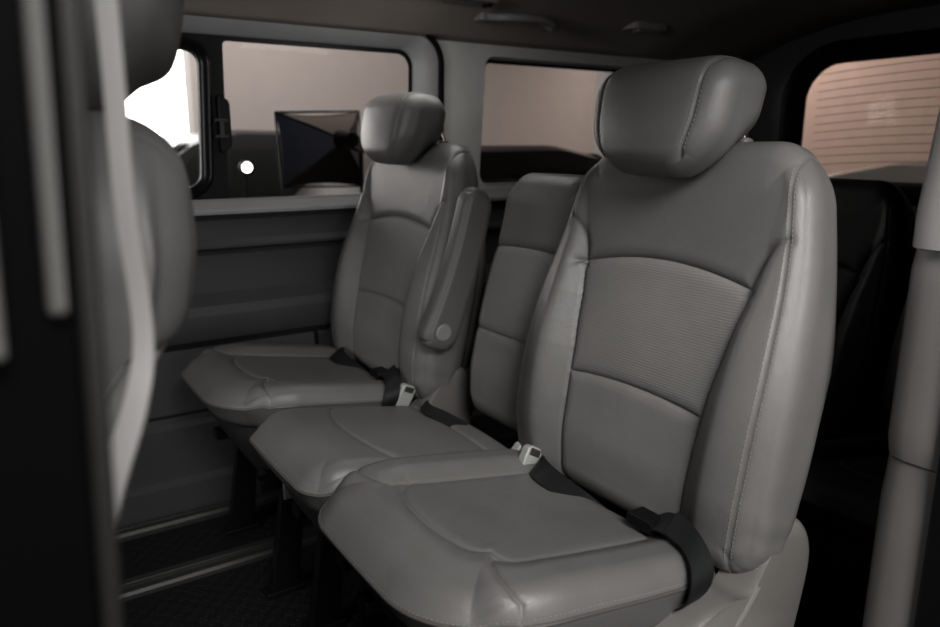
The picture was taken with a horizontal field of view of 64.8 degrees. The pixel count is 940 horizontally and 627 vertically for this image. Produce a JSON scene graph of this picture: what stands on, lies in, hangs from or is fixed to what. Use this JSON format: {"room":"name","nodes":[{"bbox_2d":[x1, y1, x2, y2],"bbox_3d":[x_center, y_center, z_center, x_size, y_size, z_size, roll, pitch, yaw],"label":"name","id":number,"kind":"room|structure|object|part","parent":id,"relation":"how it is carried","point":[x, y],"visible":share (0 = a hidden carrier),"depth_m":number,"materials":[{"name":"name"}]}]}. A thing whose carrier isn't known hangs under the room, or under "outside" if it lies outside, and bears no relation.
{"room":"vehicle interior","nodes":[
{"label":"vehicle interior","id":0,"kind":"room"},
{"bbox_2d":[117,201,509,527],"bbox_3d":[-0.523,0.106,2.328,4.200,0.922,0.072,-8,15,-32],"label":"panel","id":1,"kind":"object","parent":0,"point":[269,277],"depth_m":2.20,"materials":[{"name":"grey plastic"}]},
{"bbox_2d":[179,15,443,201],"bbox_3d":[-0.907,-0.546,1.970,1.943,0.552,0.056,-8,15,-32],"label":"window","id":2,"kind":"structure","parent":1,"relation":"in","point":[203,37],"depth_m":2.13,"materials":[{"name":"black plastic"}]},
{"bbox_3d":[-1.197,-0.481,1.804,1.131,0.444,0.032,-8,15,-32],"label":"sliding sash","id":3,"kind":"part","parent":2,"relation":"part of","materials":[{"name":"black paint"}]},
{"bbox_2d":[314,331,318,343],"bbox_3d":[-0.493,0.151,2.382,0.007,0.190,0.034,-8,15,-32],"label":"trim","id":4,"kind":"structure","parent":1,"relation":"attached to","point":[316,334],"depth_m":2.35,"materials":[{"name":"black plastic"}]},
{"bbox_2d":[118,428,517,542],"bbox_3d":[-0.499,0.552,2.392,4.000,0.024,0.050,-8,15,-32],"label":"trim","id":5,"kind":"structure","parent":1,"relation":"attached to","point":[158,525],"depth_m":2.17,"materials":[{"name":"grey plastic"}]},
{"bbox_2d":[328,326,334,347],"bbox_3d":[-0.425,0.283,2.454,0.065,0.520,0.042,-8,15,-32],"label":"trim","id":6,"kind":"structure","parent":1,"relation":"attached to","point":[331,342],"depth_m":2.38,"materials":[{"name":"black plastic"}]},
{"bbox_2d":[192,188,511,215],"bbox_3d":[-0.528,-0.332,2.236,4.200,0.041,0.053,-8,15,-32],"label":"trim","id":7,"kind":"structure","parent":1,"relation":"attached to","point":[242,206],"depth_m":2.21,"materials":[{"name":"grey plastic"}]},
{"bbox_2d":[480,56,623,185],"bbox_3d":[0.558,-0.747,2.929,1.282,0.442,0.037,-8,15,-32],"label":"window","id":8,"kind":"structure","parent":1,"relation":"in","point":[493,60],"depth_m":2.70,"materials":[{"name":"black glass"}]},
{"bbox_2d":[437,40,667,188],"bbox_3d":[-0.542,-0.606,2.196,4.200,0.568,0.001,-8,15,-32],"label":"trim","id":9,"kind":"structure","parent":1,"relation":"attached to","point":[464,63],"depth_m":2.54,"materials":[{"name":"grey plastic"}]},
{"bbox_2d":[188,41,595,153],"bbox_3d":[-3.318,-2.385,7.133,14.700,4.750,0.150,-8,15,-32],"label":"wall","id":10,"kind":"structure","parent":0,"point":[523,105],"depth_m":8.42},
{"bbox_2d":[128,50,194,137],"bbox_3d":[-4.635,-1.846,6.230,4.420,2.720,0.070,-8,15,-32],"label":"window","id":11,"kind":"structure","parent":10,"relation":"in","point":[165,105],"depth_m":7.28,"materials":[{"name":"white glass"}]},
{"bbox_3d":[-4.635,-1.846,6.230,4.420,2.720,0.070,-8,15,-32],"label":"frame","id":12,"kind":"part","parent":11,"relation":"part of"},
{"bbox_2d":[119,438,865,626],"bbox_3d":[-0.067,0.723,1.759,4.200,0.030,1.870,-8,15,-32],"label":"floor","id":13,"kind":"structure","parent":0,"point":[235,597],"depth_m":1.84,"materials":[{"name":"black carpet"}]},
{"bbox_2d":[0,0,100,626],"bbox_3d":[-0.338,0.265,0.323,0.397,1.600,0.080,-8,15,-32],"label":"trim","id":14,"kind":"structure","parent":13,"relation":"on","point":[48,576],"depth_m":0.32,"materials":[{"name":"black paint"}]},
{"bbox_2d":[0,285,6,360],"bbox_3d":[-0.197,-0.253,0.242,0.053,0.555,0.019,-8,15,-32],"label":"trim","id":15,"kind":"structure","parent":14,"relation":"attached to","point":[3,349],"depth_m":0.30,"materials":[{"name":"grey plastic"}]},
{"bbox_2d":[20,0,67,314],"bbox_3d":[-0.168,-0.265,0.263,0.028,0.540,0.014,-8,15,-32],"label":"trim","id":16,"kind":"structure","parent":14,"relation":"attached to","point":[32,11],"depth_m":0.30,"materials":[{"name":"grey plastic"}]},
{"bbox_2d":[52,0,123,626],"bbox_3d":[-0.178,0.252,0.382,0.071,1.600,0.024,-8,15,-32],"label":"seal","id":17,"kind":"structure","parent":14,"relation":"attached to","point":[68,25],"depth_m":0.32,"materials":[{"name":"black rubber"}]},
{"bbox_2d":[81,0,196,438],"bbox_3d":[-0.622,0.289,0.706,0.737,1.284,0.565,-8,15,-32],"label":"passenger seat","id":18,"kind":"object","parent":13,"relation":"on","point":[151,29],"visible":0.33,"depth_m":0.61,"materials":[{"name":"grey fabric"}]},
{"bbox_3d":[-0.483,0.116,0.778,0.361,0.630,0.524,-8,15,-32],"label":"backrest","id":19,"kind":"part","parent":18,"relation":"part of","materials":[{"name":"grey leather"}]},
{"bbox_2d":[121,525,317,601],"bbox_3d":[-0.340,0.607,2.156,4.000,0.020,0.075,-8,15,-32],"label":"trim","id":20,"kind":"structure","parent":13,"relation":"on","point":[135,587],"depth_m":1.92,"materials":[{"name":"grey metal"}]},
{"bbox_2d":[181,92,491,599],"bbox_3d":[-0.366,0.043,1.945,0.699,1.214,0.642,-8,15,-32],"label":"passenger seat","id":21,"kind":"object","parent":13,"relation":"on","point":[409,282],"visible":0.88,"depth_m":1.87,"materials":[{"name":"grey leather"}]},
{"bbox_3d":[-0.652,0.479,2.110,0.120,0.290,0.044,-8,15,-32],"label":"leg","id":22,"kind":"part","parent":21,"relation":"part of","materials":[{"name":"black metal"}]},
{"bbox_3d":[-0.411,0.341,2.021,0.460,0.030,0.420,-8,15,-32],"label":"seat frame","id":23,"kind":"part","parent":21,"relation":"part of","materials":[{"name":"black metal"}]},
{"bbox_2d":[182,343,384,408],"bbox_3d":[-0.475,0.162,1.944,0.480,0.097,0.518,-8,15,-32],"label":"seat cushion","id":24,"kind":"object","parent":21,"relation":"on","point":[236,375],"depth_m":1.84,"materials":[{"name":"grey leather"}]},
{"bbox_3d":[-0.454,0.546,1.817,0.120,0.290,0.044,-8,15,-32],"label":"leg","id":25,"kind":"part","parent":21,"relation":"part of","materials":[{"name":"black metal"}]},
{"bbox_2d":[329,347,400,405],"bbox_3d":[-0.284,0.159,2.005,0.100,0.097,0.456,-7,14,-27],"label":"belt","id":26,"kind":"object","parent":21,"relation":"on","point":[391,377],"visible":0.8,"depth_m":1.88,"materials":[{"name":"black fabric"}]},
{"bbox_2d":[396,383,414,405],"bbox_3d":[-0.176,0.249,1.833,0.087,0.152,0.025,-8,15,-31],"label":"belt buckle","id":27,"kind":"object","parent":21,"relation":"attached to","point":[407,391],"visible":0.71,"depth_m":1.82,"materials":[{"name":"grey plastic"}]},
{"bbox_3d":[-0.189,-0.138,2.054,0.242,0.653,0.591,-8,15,-32],"label":"backrest","id":28,"kind":"part","parent":21,"relation":"part of","materials":[{"name":"grey leather"}]},
{"bbox_3d":[-0.077,-0.444,1.972,0.028,0.114,0.012,-8,15,-32],"label":"headrest post","id":29,"kind":"part","parent":21,"relation":"part of","materials":[{"name":"silver metal"}]},
{"bbox_3d":[-0.038,-0.106,1.778,0.195,0.388,0.056,-8,15,-32],"label":"armrest","id":30,"kind":"part","parent":21,"relation":"part of","materials":[{"name":"leather"}]},
{"bbox_2d":[249,173,584,626],"bbox_3d":[-0.080,0.215,1.629,0.743,1.019,0.404,-8,15,-32],"label":"seat","id":31,"kind":"object","parent":13,"relation":"on","point":[311,451],"visible":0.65,"depth_m":1.61,"materials":[{"name":"grey leather"}]},
{"bbox_3d":[-0.126,0.426,1.645,0.460,0.030,0.280,-8,15,-32],"label":"seat frame","id":32,"kind":"part","parent":31,"relation":"part of","materials":[{"name":"black metal"}]},
{"bbox_3d":[-0.329,0.578,1.678,0.120,0.290,0.044,-8,15,-32],"label":"leg","id":33,"kind":"part","parent":31,"relation":"part of","materials":[{"name":"black metal"}]},
{"bbox_3d":[-0.208,0.618,1.499,0.120,0.290,0.044,-8,15,-32],"label":"leg","id":34,"kind":"part","parent":31,"relation":"part of","materials":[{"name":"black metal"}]},
{"bbox_2d":[251,405,507,494],"bbox_3d":[-0.187,0.262,1.567,0.480,0.102,0.398,-8,15,-32],"label":"seat cushion","id":35,"kind":"object","parent":31,"relation":"on","point":[311,451],"depth_m":1.48,"materials":[{"name":"grey leather"}]},
{"bbox_2d":[420,400,468,426],"bbox_3d":[-0.074,0.232,1.710,0.068,0.030,0.205,-8,15,-32],"label":"belt","id":36,"kind":"object","parent":31,"relation":"on","point":[435,413],"visible":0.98,"depth_m":1.68,"materials":[{"name":"black fabric"}]},
{"bbox_3d":[0.156,-0.020,1.688,0.208,0.586,0.320,-8,15,-32],"label":"backrest","id":37,"kind":"part","parent":31,"relation":"part of","materials":[{"name":"grey leather"}]},
{"bbox_2d":[318,55,836,626],"bbox_3d":[0.138,0.212,1.200,0.699,1.214,0.591,-8,15,-32],"label":"passenger seat","id":38,"kind":"object","parent":13,"relation":"on","point":[678,355],"visible":0.96,"depth_m":1.13,"materials":[{"name":"grey leather"}]},
{"bbox_3d":[0.107,0.515,1.255,0.460,0.030,0.420,-8,15,-32],"label":"seat frame","id":39,"kind":"part","parent":38,"relation":"part of","materials":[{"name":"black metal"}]},
{"bbox_3d":[-0.135,0.653,1.345,0.120,0.290,0.044,-8,15,-32],"label":"leg","id":40,"kind":"part","parent":38,"relation":"part of","materials":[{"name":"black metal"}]},
{"bbox_2d":[320,449,690,626],"bbox_3d":[0.042,0.336,1.178,0.480,0.097,0.518,-8,15,-32],"label":"seat cushion","id":41,"kind":"object","parent":38,"relation":"on","point":[467,538],"depth_m":1.08,"materials":[{"name":"grey leather"}]},
{"bbox_2d":[511,441,521,450],"bbox_3d":[0.073,0.333,1.499,0.109,0.142,0.025,-6,14,-24],"label":"seat belt buckle","id":42,"kind":"object","parent":38,"relation":"attached to","point":[517,445],"visible":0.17,"depth_m":1.49,"materials":[{"name":"grey plastic"}]},
{"bbox_2d":[519,444,540,464],"bbox_3d":[0.096,0.328,1.423,0.102,0.147,0.026,-12,17,-42],"label":"seat belt buckle","id":43,"kind":"object","parent":38,"relation":"attached to","point":[529,454],"visible":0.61,"depth_m":1.42,"materials":[{"name":"grey plastic"}]},
{"bbox_2d":[529,456,713,611],"bbox_3d":[0.233,0.333,1.239,0.100,0.097,0.456,-7,14,-27],"label":"belt","id":44,"kind":"object","parent":38,"relation":"on","point":[676,527],"visible":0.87,"depth_m":1.13,"materials":[{"name":"black fabric"}]},
{"bbox_3d":[0.329,0.036,1.289,0.242,0.653,0.591,-8,15,-32],"label":"backrest","id":45,"kind":"part","parent":38,"relation":"part of","materials":[{"name":"grey leather"}]},
{"bbox_2d":[606,178,915,573],"bbox_3d":[0.656,0.213,1.885,0.699,1.086,0.591,-8,15,-32],"label":"passenger seat","id":46,"kind":"object","parent":13,"relation":"on","point":[876,253],"visible":0.1,"depth_m":1.74,"materials":[{"name":"black leather"}]},
{"bbox_3d":[0.384,0.591,2.015,0.120,0.290,0.044,-8,15,-32],"label":"leg","id":47,"kind":"part","parent":46,"relation":"part of","materials":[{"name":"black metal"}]},
{"bbox_2d":[816,432,830,440],"bbox_3d":[0.560,0.274,1.849,0.480,0.097,0.518,-8,15,-32],"label":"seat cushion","id":48,"kind":"object","parent":46,"relation":"on","point":[821,436],"depth_m":1.76,"materials":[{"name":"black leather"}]},
{"bbox_3d":[0.847,-0.026,1.960,0.242,0.653,0.591,-8,15,-32],"label":"backrest","id":49,"kind":"part","parent":46,"relation":"part of","materials":[{"name":"black leather"}]},
{"bbox_3d":[0.941,0.267,1.453,0.699,1.086,0.437,-8,15,-32],"label":"passenger seat","id":50,"kind":"object","parent":13,"relation":"on","visible":0},
{"bbox_2d":[801,435,888,529],"bbox_3d":[0.847,0.328,1.415,0.480,0.097,0.384,-8,15,-32],"label":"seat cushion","id":51,"kind":"object","parent":50,"relation":"on","point":[843,487],"depth_m":1.35,"materials":[{"name":"black leather"}]},
{"bbox_2d":[183,0,939,62],"bbox_3d":[-0.066,-0.756,1.421,4.200,0.178,1.770,-8,15,-32],"label":"ceiling","id":52,"kind":"structure","parent":0,"point":[747,30],"depth_m":2.52,"materials":[{"name":"fabric"}]},
{"bbox_2d":[94,0,154,525],"bbox_3d":[-0.220,-0.136,0.402,0.021,0.692,0.076,8,15,31],"label":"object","id":53,"kind":"object","parent":52,"relation":"hanging from","point":[126,437],"visible":0.78,"depth_m":0.45,"materials":[{"name":"grey plastic"}]},
{"bbox_2d":[435,0,499,7],"bbox_3d":[-0.008,-0.930,2.185,0.190,0.036,0.090,-8,15,-32],"label":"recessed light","id":54,"kind":"object","parent":52,"relation":"in","point":[481,3],"visible":1,"depth_m":2.19,"materials":[{"name":"plastic"}]},
{"bbox_2d":[482,3,492,7],"bbox_3d":[0.052,-0.930,2.226,0.020,0.018,0.036,-8,15,-32],"label":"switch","id":55,"kind":"object","parent":54,"relation":"attached to","point":[487,5],"depth_m":2.21,"materials":[{"name":"black plastic"}]},
{"bbox_2d":[474,12,557,31],"bbox_3d":[0.174,-0.942,2.365,0.304,0.064,0.142,-8,15,-32],"label":"handle","id":56,"kind":"object","parent":52,"relation":"attached to","point":[544,22],"visible":0.98,"depth_m":2.31,"materials":[{"name":"grey plastic"}]},
{"bbox_2d":[622,21,667,34],"bbox_3d":[0.625,-1.023,2.651,0.170,0.036,0.083,-8,15,-32],"label":"coat hook","id":57,"kind":"object","parent":52,"relation":"attached to","point":[642,27],"visible":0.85,"depth_m":2.62,"materials":[{"name":"plastic"}]},
{"bbox_2d":[748,4,939,249],"bbox_3d":[1.686,-0.337,2.703,0.001,1.620,1.870,-8,15,-32],"label":"wall","id":58,"kind":"structure","parent":0,"point":[777,65],"depth_m":3.03,"materials":[{"name":"grey plastic"}]},
{"bbox_2d":[778,28,939,205],"bbox_3d":[1.690,-0.687,2.605,0.075,0.626,1.335,-8,15,-32],"label":"window","id":59,"kind":"structure","parent":58,"relation":"in","point":[800,81],"depth_m":2.87,"materials":[{"name":"black glass"}]},
{"bbox_2d":[802,54,939,174],"bbox_3d":[6.389,-2.071,5.754,0.150,4.750,13.100,-8,15,-32],"label":"wall","id":60,"kind":"structure","parent":0,"point":[893,152],"depth_m":8.39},
{"bbox_3d":[0.372,1.159,2.480,15.000,0.100,13.200,-8,15,-32],"label":"floor","id":61,"kind":"structure","parent":0,"visible":0},
{"bbox_2d":[239,160,254,197],"bbox_3d":[-1.323,-0.146,4.502,0.277,1.549,0.277,-8,15,-32],"label":"work lamp","id":62,"kind":"object","parent":61,"relation":"on","point":[246,167],"visible":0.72,"depth_m":4.30,"materials":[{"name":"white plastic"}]},
{"bbox_2d":[165,130,363,197],"bbox_3d":[-2.227,-0.717,6.561,4.500,1.748,2.120,-8,15,-32],"label":"car","id":63,"kind":"object","parent":61,"relation":"on","point":[259,147],"visible":0.02,"depth_m":5.88,"materials":[{"name":"paint"}]},
{"bbox_2d":[274,110,363,193],"bbox_3d":[-0.647,-0.120,3.794,0.689,1.807,0.793,1,13,4],"label":"softbox","id":64,"kind":"object","parent":61,"relation":"on","point":[322,148],"visible":0.87,"depth_m":3.63,"materials":[{"name":"black fabric"}]},
{"bbox_3d":[-0.778,-0.797,3.610,0.324,0.355,0.029,0,13,-1],"label":"panel","id":65,"kind":"part","parent":64,"relation":"part of","materials":[{"name":"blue fabric"}]},
{"bbox_3d":[-0.689,-0.938,3.676,0.213,0.150,0.497,12,18,44],"label":"panel","id":66,"kind":"part","parent":64,"relation":"part of","materials":[{"name":"beige fabric"}]},
{"bbox_3d":[-0.676,-0.750,3.730,0.210,0.240,0.493,12,18,43],"label":"panel","id":67,"kind":"part","parent":64,"relation":"part of","materials":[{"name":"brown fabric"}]},
{"bbox_3d":[-0.593,-0.841,3.791,0.027,0.390,0.340,1,13,3],"label":"panel","id":68,"kind":"part","parent":64,"relation":"part of","materials":[{"name":"black fabric"}]},
{"bbox_2d":[294,145,602,195],"bbox_3d":[0.435,-0.517,5.950,4.200,1.628,2.120,-8,15,-32],"label":"car","id":69,"kind":"object","parent":61,"relation":"on","point":[497,162],"visible":0.04,"depth_m":5.00,"materials":[{"name":"brown paint"}]},
{"bbox_2d":[593,71,612,156],"bbox_3d":[1.552,-2.632,8.221,0.200,4.750,0.250,-8,15,-32],"label":"column","id":70,"kind":"structure","parent":61,"relation":"on","point":[601,76],"depth_m":8.26,"materials":[{"name":"grey plastic"}]},
{"bbox_2d":[828,162,927,182],"bbox_3d":[3.598,-0.049,4.080,2.120,1.542,4.400,-8,15,-32],"label":"car","id":71,"kind":"object","parent":61,"relation":"on","point":[911,172],"visible":0.05,"depth_m":4.36,"materials":[{"name":"white paint"}]},
{"bbox_3d":[1.461,0.032,1.462,1.800,1.450,0.040,-8,15,-32],"label":"wall","id":72,"kind":"structure","parent":0,"visible":0},
{"bbox_2d":[862,453,936,626],"bbox_3d":[0.638,0.510,1.092,0.133,0.642,0.096,-8,15,-32],"label":"trim","id":73,"kind":"structure","parent":72,"relation":"attached to","point":[907,492],"depth_m":1.01,"materials":[{"name":"grey plastic"}]},
{"bbox_2d":[888,248,939,471],"bbox_3d":[0.640,0.055,0.991,0.128,0.284,0.096,-8,15,-32],"label":"trim","id":74,"kind":"structure","parent":72,"relation":"attached to","point":[914,425],"depth_m":0.96,"materials":[{"name":"grey plastic"}]},
{"bbox_2d":[912,108,939,250],"bbox_3d":[0.668,-0.333,0.921,0.207,0.498,0.096,-8,15,-32],"label":"trim","id":75,"kind":"structure","parent":72,"relation":"attached to","point":[927,224],"depth_m":0.93,"materials":[{"name":"grey plastic"}]},
{"bbox_2d":[914,455,939,626],"bbox_3d":[0.657,0.147,0.954,0.115,1.450,0.040,-8,15,-32],"label":"trim","id":76,"kind":"structure","parent":72,"relation":"attached to","point":[927,614],"depth_m":0.97,"materials":[{"name":"black paint"}]}
]}

